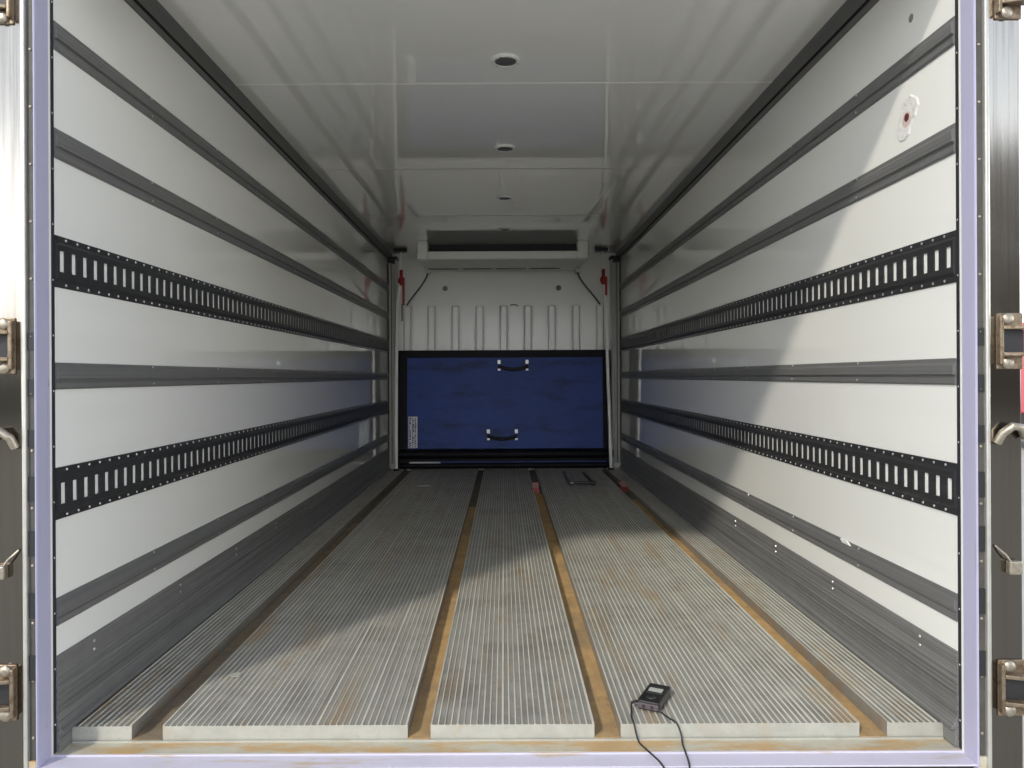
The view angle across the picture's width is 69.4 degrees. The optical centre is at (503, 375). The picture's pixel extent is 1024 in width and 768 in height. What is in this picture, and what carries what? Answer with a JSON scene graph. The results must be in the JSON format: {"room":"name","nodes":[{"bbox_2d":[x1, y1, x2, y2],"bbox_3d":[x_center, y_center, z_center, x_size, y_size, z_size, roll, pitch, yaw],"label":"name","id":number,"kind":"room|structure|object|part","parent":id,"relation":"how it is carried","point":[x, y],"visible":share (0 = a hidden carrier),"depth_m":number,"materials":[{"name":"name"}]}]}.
{"room":"cargo space","nodes":[
{"label":"cargo space","id":0,"kind":"room"},
{"bbox_2d":[48,0,387,757],"bbox_3d":[-1.231,-0.115,4.907,0.060,2.447,5.906,0,0,0],"label":"wall","id":1,"kind":"structure","parent":0,"point":[91,424],"depth_m":2.71,"materials":[{"name":"white plastic"}]},
{"bbox_2d":[53,20,388,290],"bbox_3d":[-1.199,-0.912,4.818,0.012,0.076,5.684,0,0,0],"label":"rub rail","id":2,"kind":"object","parent":1,"relation":"attached to","point":[65,43],"visible":1,"depth_m":2.69,"materials":[{"name":"grey metal"}]},
{"bbox_2d":[54,235,388,352],"bbox_3d":[-1.196,-0.308,4.818,0.010,0.140,5.684,0,0,0],"label":"track","id":3,"kind":"object","parent":1,"relation":"attached to","point":[80,267],"visible":1,"depth_m":2.69,"materials":[{"name":"black metal"}]},
{"bbox_2d":[54,127,388,318],"bbox_3d":[-1.197,-0.624,4.818,0.012,0.080,5.684,0,0,0],"label":"rub rail","id":4,"kind":"object","parent":1,"relation":"attached to","point":[67,149],"visible":1,"depth_m":2.69,"materials":[{"name":"grey metal"}]},
{"bbox_2d":[55,363,388,388],"bbox_3d":[-1.194,0.000,4.818,0.012,0.072,5.684,0,0,0],"label":"rub rail","id":5,"kind":"object","parent":1,"relation":"attached to","point":[67,375],"visible":1,"depth_m":2.69,"materials":[{"name":"grey metal"}]},
{"bbox_2d":[56,400,388,519],"bbox_3d":[-1.193,0.316,4.818,0.010,0.140,5.684,0,0,0],"label":"track","id":6,"kind":"object","parent":1,"relation":"attached to","point":[80,487],"visible":1,"depth_m":2.69,"materials":[{"name":"black metal"}]},
{"bbox_2d":[56,434,388,625],"bbox_3d":[-1.191,0.631,4.818,0.012,0.074,5.684,0,0,0],"label":"rub rail","id":7,"kind":"object","parent":1,"relation":"attached to","point":[82,598],"visible":1,"depth_m":2.68,"materials":[{"name":"grey metal"}]},
{"bbox_2d":[56,448,389,751],"bbox_3d":[-1.184,0.875,4.827,0.024,0.255,5.706,0,0,0],"label":"baseboard","id":8,"kind":"structure","parent":1,"relation":"attached to","point":[90,671],"depth_m":2.67,"materials":[{"name":"metal"}]},
{"bbox_2d":[124,0,391,259],"bbox_3d":[-1.193,-1.236,4.887,0.026,0.087,5.824,0,0,0],"label":"trim","id":9,"kind":"structure","parent":1,"relation":"attached to","point":[152,12],"depth_m":3.27,"materials":[{"name":"black metal"}]},
{"bbox_2d":[387,264,389,463],"bbox_3d":[-1.194,-0.128,7.654,0.012,2.067,0.015,0,0,0],"label":"trim","id":10,"kind":"structure","parent":1,"relation":"attached to","point":[387,264],"depth_m":7.65,"materials":[{"name":"grey metal"}]},
{"bbox_2d":[391,264,392,462],"bbox_3d":[-1.163,-0.128,7.667,0.006,2.067,0.007,0,0,0],"label":"trim","id":11,"kind":"structure","parent":1,"relation":"attached to","point":[391,264],"depth_m":7.66,"materials":[{"name":"grey metal"}]},
{"bbox_2d":[387,256,398,263],"bbox_3d":[-1.155,-1.199,7.704,0.097,0.070,0.188,0,0,0],"label":"trim","id":12,"kind":"structure","parent":1,"relation":"attached to","point":[391,260],"depth_m":7.64,"materials":[{"name":"black plastic"}]},
{"bbox_2d":[388,260,398,468],"bbox_3d":[-1.156,-0.123,7.724,0.090,2.162,0.149,0,0,0],"label":"trim","id":13,"kind":"structure","parent":1,"relation":"attached to","point":[394,266],"depth_m":7.68,"materials":[{"name":"grey metal"}]},
{"bbox_2d":[0,0,1023,767],"bbox_3d":[0.006,0.143,1.940,2.770,3.117,0.155,0,0,0],"label":"door frame","id":14,"kind":"structure","parent":1,"relation":"in","point":[992,317],"depth_m":1.90,"materials":[{"name":"grey metal"}]},
{"bbox_3d":[-1.324,-0.937,1.877,0.122,0.010,0.031,0,0,0],"label":"hinge arm","id":15,"kind":"part","parent":14,"relation":"part of","materials":[{"name":"metal"}]},
{"bbox_3d":[-1.320,-0.110,1.877,0.122,0.010,0.031,0,0,0],"label":"hinge arm","id":16,"kind":"part","parent":14,"relation":"part of","materials":[{"name":"metal"}]},
{"bbox_3d":[-1.319,-0.042,1.877,0.122,0.010,0.031,0,0,0],"label":"hinge arm","id":17,"kind":"part","parent":14,"relation":"part of","materials":[{"name":"metal"}]},
{"bbox_3d":[-1.315,0.777,1.877,0.122,0.010,0.031,0,0,0],"label":"hinge arm","id":18,"kind":"part","parent":14,"relation":"part of","materials":[{"name":"metal"}]},
{"bbox_3d":[-1.315,0.845,1.877,0.122,0.010,0.031,0,0,0],"label":"hinge arm","id":19,"kind":"part","parent":14,"relation":"part of","materials":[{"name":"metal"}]},
{"bbox_3d":[-1.274,0.276,1.957,0.083,2.864,0.120,0,0,0],"label":"steel post","id":20,"kind":"part","parent":14,"relation":"part of","materials":[{"name":"silver metal"}]},
{"bbox_3d":[-1.208,1.032,1.899,0.018,0.088,0.006,0,0,0],"label":"foot plate","id":21,"kind":"part","parent":14,"relation":"part of","materials":[{"name":"beige metal"}]},
{"bbox_3d":[0.010,1.002,1.930,2.409,0.008,0.066,0,0,0],"label":"sill","id":22,"kind":"part","parent":14,"relation":"part of","materials":[{"name":"metal"}]},
{"bbox_3d":[1.229,1.020,1.899,0.018,0.088,0.006,0,0,0],"label":"foot plate","id":23,"kind":"part","parent":14,"relation":"part of","materials":[{"name":"beige metal"}]},
{"bbox_3d":[1.287,0.263,1.957,0.083,2.864,0.120,0,0,0],"label":"steel post","id":24,"kind":"part","parent":14,"relation":"part of","materials":[{"name":"silver metal"}]},
{"bbox_3d":[1.324,-0.951,1.877,0.122,0.010,0.031,0,0,0],"label":"hinge arm","id":25,"kind":"part","parent":14,"relation":"part of","materials":[{"name":"metal"}]},
{"bbox_3d":[1.328,-0.124,1.877,0.122,0.010,0.031,0,0,0],"label":"hinge arm","id":26,"kind":"part","parent":14,"relation":"part of","materials":[{"name":"metal"}]},
{"bbox_3d":[1.329,-0.056,1.877,0.122,0.010,0.031,0,0,0],"label":"hinge arm","id":27,"kind":"part","parent":14,"relation":"part of","materials":[{"name":"metal"}]},
{"bbox_3d":[1.333,0.763,1.877,0.122,0.010,0.031,0,0,0],"label":"hinge arm","id":28,"kind":"part","parent":14,"relation":"part of","materials":[{"name":"metal"}]},
{"bbox_3d":[1.333,0.831,1.877,0.122,0.010,0.031,0,0,0],"label":"hinge arm","id":29,"kind":"part","parent":14,"relation":"part of","materials":[{"name":"metal"}]},
{"bbox_2d":[157,0,846,254],"bbox_3d":[-0.002,-1.314,4.907,2.410,0.061,5.906,0,0,0],"label":"ceiling","id":30,"kind":"structure","parent":0,"point":[402,108],"depth_m":3.34,"materials":[{"name":"grey"}]},
{"bbox_2d":[417,240,587,273],"bbox_3d":[-0.012,-1.179,7.404,1.622,0.209,0.768,0,0,0],"label":"refrigeration unit","id":31,"kind":"object","parent":30,"relation":"attached to","point":[486,257],"visible":1,"depth_m":7.22,"materials":[{"name":"white painted metal"},{"name":"black plastic"}]},
{"bbox_2d":[406,273,427,305],"bbox_3d":[-0.906,-0.910,7.750,0.243,0.342,0.022,0,0,9],"label":"hose","id":32,"kind":"object","parent":31,"relation":"attached to","point":[414,294],"visible":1,"depth_m":7.75,"materials":[{"name":"grey rubber"}]},
{"bbox_2d":[432,244,558,251],"bbox_3d":[-0.012,-1.212,7.192,1.366,0.143,0.005,0,0,0],"label":"grille","id":33,"kind":"object","parent":31,"relation":"attached to","point":[486,247],"depth_m":7.22,"materials":[{"name":"black plastic"}]},
{"bbox_2d":[422,259,583,270],"bbox_3d":[-0.012,-1.115,7.410,1.582,0.030,0.680,0,0,0],"label":"drip tray","id":34,"kind":"object","parent":31,"relation":"on","point":[457,264],"depth_m":7.39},
{"bbox_2d":[577,273,599,304],"bbox_3d":[0.887,-0.919,7.750,0.252,0.342,0.022,0,0,-9],"label":"hose","id":35,"kind":"object","parent":31,"relation":"attached to","point":[588,289],"visible":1,"depth_m":7.74,"materials":[{"name":"grey rubber"}]},
{"bbox_2d":[497,196,512,200],"bbox_3d":[0.007,-1.279,5.330,0.120,0.012,0.120,0,0,0],"label":"recessed light","id":36,"kind":"object","parent":30,"relation":"in","point":[503,198],"visible":1,"depth_m":5.31,"materials":[{"name":"white plastic"}]},
{"bbox_2d":[498,228,511,230],"bbox_3d":[0.007,-1.279,6.470,0.120,0.012,0.120,0,0,0],"label":"recessed light","id":37,"kind":"object","parent":30,"relation":"in","point":[499,229],"visible":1,"depth_m":6.45,"materials":[{"name":"white plastic"}]},
{"bbox_2d":[491,54,519,67],"bbox_3d":[0.007,-1.279,3.010,0.120,0.012,0.120,0,0,0],"label":"recessed light","id":38,"kind":"object","parent":30,"relation":"in","point":[501,60],"visible":1,"depth_m":2.99,"materials":[{"name":"white plastic"}]},
{"bbox_2d":[495,145,515,151],"bbox_3d":[0.007,-1.279,4.170,0.120,0.012,0.120,0,0,0],"label":"recessed light","id":39,"kind":"object","parent":30,"relation":"in","point":[500,148],"visible":1,"depth_m":4.15,"materials":[{"name":"white plastic"}]},
{"bbox_2d":[392,254,615,470],"bbox_3d":[0.004,-0.091,7.819,2.410,2.387,0.082,0,0,0],"label":"wall","id":40,"kind":"structure","parent":0,"point":[475,312],"depth_m":7.80,"materials":[{"name":"white"}]},
{"bbox_2d":[54,468,960,754],"bbox_3d":[0.010,1.027,4.882,2.410,0.150,5.836,0,0,0],"label":"floor","id":41,"kind":"structure","parent":0,"point":[471,609],"depth_m":2.59,"materials":[{"name":"metal"}]},
{"bbox_2d":[230,672,241,677],"bbox_3d":[-0.855,0.954,2.362,0.031,0.004,0.034,0,0,35],"label":"dry leaf","id":42,"kind":"object","parent":41,"relation":"on","point":[236,674],"visible":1,"depth_m":2.36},
{"bbox_2d":[393,249,406,470],"bbox_3d":[-1.049,-0.161,7.470,0.145,2.236,0.080,0,0,0],"label":"pole","id":43,"kind":"object","parent":41,"relation":"on","point":[401,280],"visible":1,"depth_m":7.46,"materials":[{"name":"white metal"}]},
{"bbox_3d":[-1.038,-0.993,7.470,0.068,0.160,0.068,0,0,0],"label":"handle","id":44,"kind":"part","parent":43,"relation":"part of","materials":[{"name":"red plastic"}]},
{"bbox_3d":[-1.040,-1.116,7.470,0.022,0.267,0.017,0,0,0],"label":"rod","id":45,"kind":"part","parent":43,"relation":"part of","materials":[{"name":"grey metal"}]},
{"bbox_3d":[-1.013,-0.853,7.458,0.024,0.280,0.020,0,0,0],"label":"lever","id":46,"kind":"part","parent":43,"relation":"part of","materials":[{"name":"red plastic"}]},
{"bbox_2d":[398,350,612,468],"bbox_3d":[0.006,0.340,7.690,2.235,1.221,0.160,0,0,0],"label":"panel","id":47,"kind":"object","parent":41,"relation":"on","point":[455,406],"depth_m":7.68,"materials":[{"name":"blue plastic"}]},
{"bbox_3d":[-0.017,0.636,7.648,0.313,0.066,0.057,0,0,0],"label":"carry handle","id":48,"kind":"part","parent":47,"relation":"part of","materials":[{"name":"black"}]},
{"bbox_3d":[0.095,-0.084,7.675,0.313,0.066,0.057,0,0,0],"label":"carry handle","id":49,"kind":"part","parent":47,"relation":"part of","materials":[{"name":"black"}]},
{"bbox_2d":[613,462,618,467],"bbox_3d":[1.149,0.921,7.675,0.072,0.050,0.090,0,0,0],"label":"trim","id":50,"kind":"structure","parent":47,"relation":"attached to","point":[615,464],"depth_m":7.63,"materials":[{"name":"grey metal"}]},
{"bbox_2d":[531,482,539,492],"bbox_3d":[0.265,0.944,6.277,0.068,0.090,0.105,0,0,0],"label":"cleat","id":51,"kind":"object","parent":41,"relation":"on","point":[535,485],"visible":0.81,"depth_m":6.25,"materials":[{"name":"red paint"}]},
{"bbox_3d":[0.265,0.931,6.260,0.068,0.055,0.060,0,0,0],"label":"tag plate","id":52,"kind":"part","parent":51,"relation":"part of","materials":[{"name":"red plastic"}]},
{"bbox_2d":[563,471,595,485],"bbox_3d":[0.679,0.928,6.785,0.232,0.039,0.830,0,0,0],"label":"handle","id":53,"kind":"object","parent":41,"relation":"on","point":[590,481],"visible":1,"depth_m":6.39,"materials":[{"name":"black plastic"}]},
{"bbox_2d":[594,248,613,469],"bbox_3d":[1.014,-0.172,7.470,0.184,2.236,0.080,0,0,0],"label":"pole","id":54,"kind":"object","parent":41,"relation":"on","point":[603,279],"visible":1,"depth_m":7.46,"materials":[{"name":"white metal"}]},
{"bbox_3d":[1.004,-1.003,7.470,0.068,0.160,0.068,0,0,0],"label":"handle","id":55,"kind":"part","parent":54,"relation":"part of","materials":[{"name":"red plastic"}]},
{"bbox_3d":[1.028,-0.908,7.458,0.024,0.190,0.020,0,0,0],"label":"lever","id":56,"kind":"part","parent":54,"relation":"part of","materials":[{"name":"red plastic"}]},
{"bbox_2d":[618,480,628,491],"bbox_3d":[1.013,0.940,6.328,0.068,0.090,0.105,0,0,-32],"label":"cleat","id":57,"kind":"object","parent":41,"relation":"on","point":[623,486],"visible":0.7,"depth_m":6.30,"materials":[{"name":"red paint"}]},
{"bbox_3d":[1.022,0.928,6.313,0.068,0.055,0.060,0,0,-32],"label":"tag plate","id":58,"kind":"part","parent":57,"relation":"part of","materials":[{"name":"red plastic"}]},
{"bbox_2d":[630,683,690,767],"bbox_3d":[0.421,1.175,2.050,0.135,0.510,0.360,0,0,4],"label":"meter","id":59,"kind":"object","parent":41,"relation":"on","point":[654,697],"visible":1,"depth_m":2.11,"materials":[{"name":"black plastic"}]},
{"bbox_2d":[620,0,963,752],"bbox_3d":[1.239,-0.128,4.907,0.060,2.447,5.906,0,0,0],"label":"wall","id":60,"kind":"structure","parent":0,"point":[913,419],"depth_m":2.70,"materials":[{"name":"white plastic"}]},
{"bbox_2d":[609,255,620,262],"bbox_3d":[1.153,-1.211,7.704,0.097,0.070,0.188,0,0,0],"label":"trim","id":61,"kind":"structure","parent":60,"relation":"attached to","point":[615,258],"depth_m":7.64,"materials":[{"name":"black plastic"}]},
{"bbox_2d":[610,259,620,467],"bbox_3d":[1.164,-0.135,7.724,0.090,2.162,0.149,0,0,0],"label":"trim","id":62,"kind":"structure","parent":60,"relation":"attached to","point":[614,304],"depth_m":7.68,"materials":[{"name":"grey metal"}]},
{"bbox_2d":[616,263,617,461],"bbox_3d":[1.172,-0.139,7.667,0.006,2.067,0.007,0,0,0],"label":"trim","id":63,"kind":"structure","parent":60,"relation":"attached to","point":[616,263],"depth_m":7.66,"materials":[{"name":"grey rubber"}]},
{"bbox_2d":[619,262,620,462],"bbox_3d":[1.203,-0.140,7.654,0.012,2.067,0.015,0,0,0],"label":"trim","id":64,"kind":"structure","parent":60,"relation":"attached to","point":[619,262],"depth_m":7.65,"materials":[{"name":"grey metal"}]},
{"bbox_2d":[616,0,878,258],"bbox_3d":[1.191,-1.248,4.887,0.026,0.087,5.824,0,0,0],"label":"trim","id":65,"kind":"structure","parent":60,"relation":"attached to","point":[850,12],"depth_m":3.30,"materials":[{"name":"black metal"}]},
{"bbox_2d":[619,16,954,289],"bbox_3d":[1.199,-0.924,4.818,0.012,0.076,5.684,0,0,0],"label":"rub rail","id":66,"kind":"object","parent":60,"relation":"attached to","point":[942,39],"visible":1,"depth_m":2.70,"materials":[{"name":"grey metal"}]},
{"bbox_2d":[620,230,955,351],"bbox_3d":[1.203,-0.320,4.818,0.010,0.140,5.684,0,0,0],"label":"track","id":67,"kind":"object","parent":60,"relation":"attached to","point":[928,263],"visible":1,"depth_m":2.70,"materials":[{"name":"black metal"}]},
{"bbox_2d":[620,123,955,317],"bbox_3d":[1.201,-0.636,4.818,0.012,0.080,5.684,0,0,0],"label":"rub rail","id":68,"kind":"object","parent":60,"relation":"attached to","point":[941,145],"visible":1,"depth_m":2.69,"materials":[{"name":"grey metal"}]},
{"bbox_2d":[620,399,956,515],"bbox_3d":[1.206,0.303,4.818,0.010,0.140,5.684,0,0,0],"label":"track","id":69,"kind":"object","parent":60,"relation":"attached to","point":[929,482],"visible":1,"depth_m":2.69,"materials":[{"name":"black metal"}]},
{"bbox_2d":[620,358,956,384],"bbox_3d":[1.204,-0.012,4.818,0.012,0.072,5.684,0,0,0],"label":"rub rail","id":70,"kind":"object","parent":60,"relation":"attached to","point":[921,371],"visible":1,"depth_m":2.68,"materials":[{"name":"grey metal"}]},
{"bbox_2d":[620,432,957,621],"bbox_3d":[1.207,0.619,4.818,0.012,0.074,5.684,0,0,0],"label":"rub rail","id":71,"kind":"object","parent":60,"relation":"attached to","point":[941,599],"visible":1,"depth_m":2.70,"materials":[{"name":"grey metal"}]},
{"bbox_2d":[840,538,850,545],"bbox_3d":[1.206,0.586,2.615,0.004,0.017,0.080,0,0,0],"label":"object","id":72,"kind":"object","parent":71,"relation":"attached to","point":[844,541],"visible":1,"depth_m":2.61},
{"bbox_2d":[620,447,958,746],"bbox_3d":[1.202,0.864,4.827,0.024,0.255,5.706,0,0,0],"label":"baseboard","id":73,"kind":"structure","parent":60,"relation":"attached to","point":[925,668],"depth_m":2.68,"materials":[{"name":"metal"}]},
{"bbox_2d":[896,94,919,141],"bbox_3d":[1.204,-0.771,2.210,0.004,0.128,0.127,0,0,0],"label":"putty patch","id":74,"kind":"object","parent":60,"relation":"attached to","point":[909,109],"visible":1,"depth_m":2.21,"materials":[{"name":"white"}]},
{"bbox_2d":[909,13,912,22],"bbox_3d":[1.203,-1.059,2.190,0.003,0.026,0.026,0,0,0],"label":"plug","id":75,"kind":"object","parent":60,"relation":"attached to","point":[911,15],"visible":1,"depth_m":2.19,"materials":[{"name":"grey plastic"}]},
{"label":"outside","id":76,"kind":"structure","parent":0,"visible":0},
{"bbox_2d":[1021,439,1023,767],"bbox_3d":[0.015,2.052,0.000,160.000,0.001,160.000,0,0,0],"label":"ground","id":77,"kind":"structure","parent":76,"point":[1022,440],"depth_m":8.88,"materials":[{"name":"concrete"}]},
{"bbox_2d":[1021,322,1023,423],"bbox_3d":[14.907,0.278,22.700,2.600,3.400,7.400,0,0,0],"label":"lorry","id":78,"kind":"object","parent":77,"relation":"on","point":[1022,370],"visible":0.02,"depth_m":19.42,"materials":[{"name":"red paint"}]}
]}

